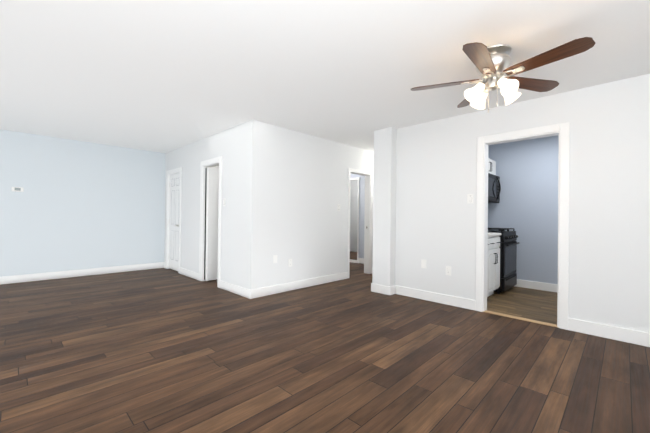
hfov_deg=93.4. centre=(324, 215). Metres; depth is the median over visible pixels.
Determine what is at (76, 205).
wall
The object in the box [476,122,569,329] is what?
door frame
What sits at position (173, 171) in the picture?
door frame
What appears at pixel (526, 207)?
wall
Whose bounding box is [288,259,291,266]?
outlet
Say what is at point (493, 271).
base cabinet
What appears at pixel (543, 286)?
baseboard
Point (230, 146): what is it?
wall
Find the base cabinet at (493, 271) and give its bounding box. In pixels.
[487,232,501,296]
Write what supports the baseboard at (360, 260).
attached to the wall at (361, 210)
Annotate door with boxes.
[169,173,178,270]
[204,164,218,281]
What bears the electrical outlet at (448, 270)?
attached to the wall at (609, 210)
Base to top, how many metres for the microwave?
0.455 m
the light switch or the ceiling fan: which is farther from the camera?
the light switch
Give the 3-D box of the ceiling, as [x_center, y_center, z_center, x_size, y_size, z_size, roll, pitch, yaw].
[0.167,-1.327,3.329,9.900,0.060,10.200,0,0,44]
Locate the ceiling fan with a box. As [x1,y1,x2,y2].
[411,37,594,112]
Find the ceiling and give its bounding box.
[0,0,649,152]
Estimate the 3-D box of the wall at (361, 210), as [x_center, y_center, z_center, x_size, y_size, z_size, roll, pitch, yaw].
[0.575,-0.048,7.889,2.720,2.440,0.120,0,0,44]
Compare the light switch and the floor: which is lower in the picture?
the floor
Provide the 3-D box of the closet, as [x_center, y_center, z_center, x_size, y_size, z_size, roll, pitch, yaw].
[0.289,0.119,8.027,1.520,2.100,0.042,0,0,44]
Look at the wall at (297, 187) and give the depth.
4.72 m
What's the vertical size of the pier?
2.440 m
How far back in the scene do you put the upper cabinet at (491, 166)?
5.08 m
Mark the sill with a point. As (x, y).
(524, 319)
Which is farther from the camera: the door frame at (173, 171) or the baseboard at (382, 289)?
the door frame at (173, 171)
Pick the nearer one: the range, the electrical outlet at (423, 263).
the electrical outlet at (423, 263)
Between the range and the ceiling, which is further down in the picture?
the range
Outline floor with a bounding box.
[0,262,649,432]
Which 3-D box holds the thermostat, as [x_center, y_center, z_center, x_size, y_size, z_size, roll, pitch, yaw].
[-4.959,-0.416,4.941,0.026,0.070,0.140,0,0,44]
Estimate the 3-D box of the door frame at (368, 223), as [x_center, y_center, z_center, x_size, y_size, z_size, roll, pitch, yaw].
[0.633,0.149,5.909,0.141,2.025,0.735,0,0,44]
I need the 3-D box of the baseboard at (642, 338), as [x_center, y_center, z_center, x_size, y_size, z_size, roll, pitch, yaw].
[3.552,1.113,2.066,3.010,0.125,0.016,0,0,44]
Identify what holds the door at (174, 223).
in the wall at (230, 146)
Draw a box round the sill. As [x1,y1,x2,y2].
[484,310,558,327]
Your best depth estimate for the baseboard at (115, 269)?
5.46 m
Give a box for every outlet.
[273,255,276,262]
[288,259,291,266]
[421,259,425,267]
[446,266,450,275]
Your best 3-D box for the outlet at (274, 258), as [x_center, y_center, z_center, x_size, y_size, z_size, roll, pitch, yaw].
[-0.722,0.639,4.446,0.006,0.116,0.072,0,0,44]
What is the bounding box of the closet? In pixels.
[350,177,359,262]
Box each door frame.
[165,167,181,273]
[199,156,221,287]
[347,168,371,277]
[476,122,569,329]
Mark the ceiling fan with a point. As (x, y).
(491, 64)
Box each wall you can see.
[0,129,165,276]
[164,121,247,287]
[246,120,373,289]
[351,174,364,257]
[395,74,649,332]
[488,135,558,283]
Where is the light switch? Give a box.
[467,194,472,202]
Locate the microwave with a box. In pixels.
[488,173,500,202]
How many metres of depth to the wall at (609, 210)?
3.09 m
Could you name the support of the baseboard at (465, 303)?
attached to the wall at (609, 210)
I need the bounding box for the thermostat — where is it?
[11,187,23,191]
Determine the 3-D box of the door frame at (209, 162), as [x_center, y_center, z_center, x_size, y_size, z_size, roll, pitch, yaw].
[-1.842,0.104,5.065,0.754,2.050,0.141,0,0,44]
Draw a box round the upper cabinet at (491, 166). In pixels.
[488,158,495,174]
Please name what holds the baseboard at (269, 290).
attached to the wall at (297, 187)
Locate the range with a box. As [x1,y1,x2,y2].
[488,228,518,293]
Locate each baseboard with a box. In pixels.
[0,262,163,284]
[180,267,198,279]
[220,280,251,297]
[248,272,347,298]
[358,258,363,263]
[371,283,391,294]
[392,285,475,309]
[515,279,557,291]
[568,318,649,346]
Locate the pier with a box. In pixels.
[372,127,396,285]
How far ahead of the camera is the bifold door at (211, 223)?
5.24 m
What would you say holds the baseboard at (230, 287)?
attached to the wall at (230, 146)
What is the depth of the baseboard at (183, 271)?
5.55 m

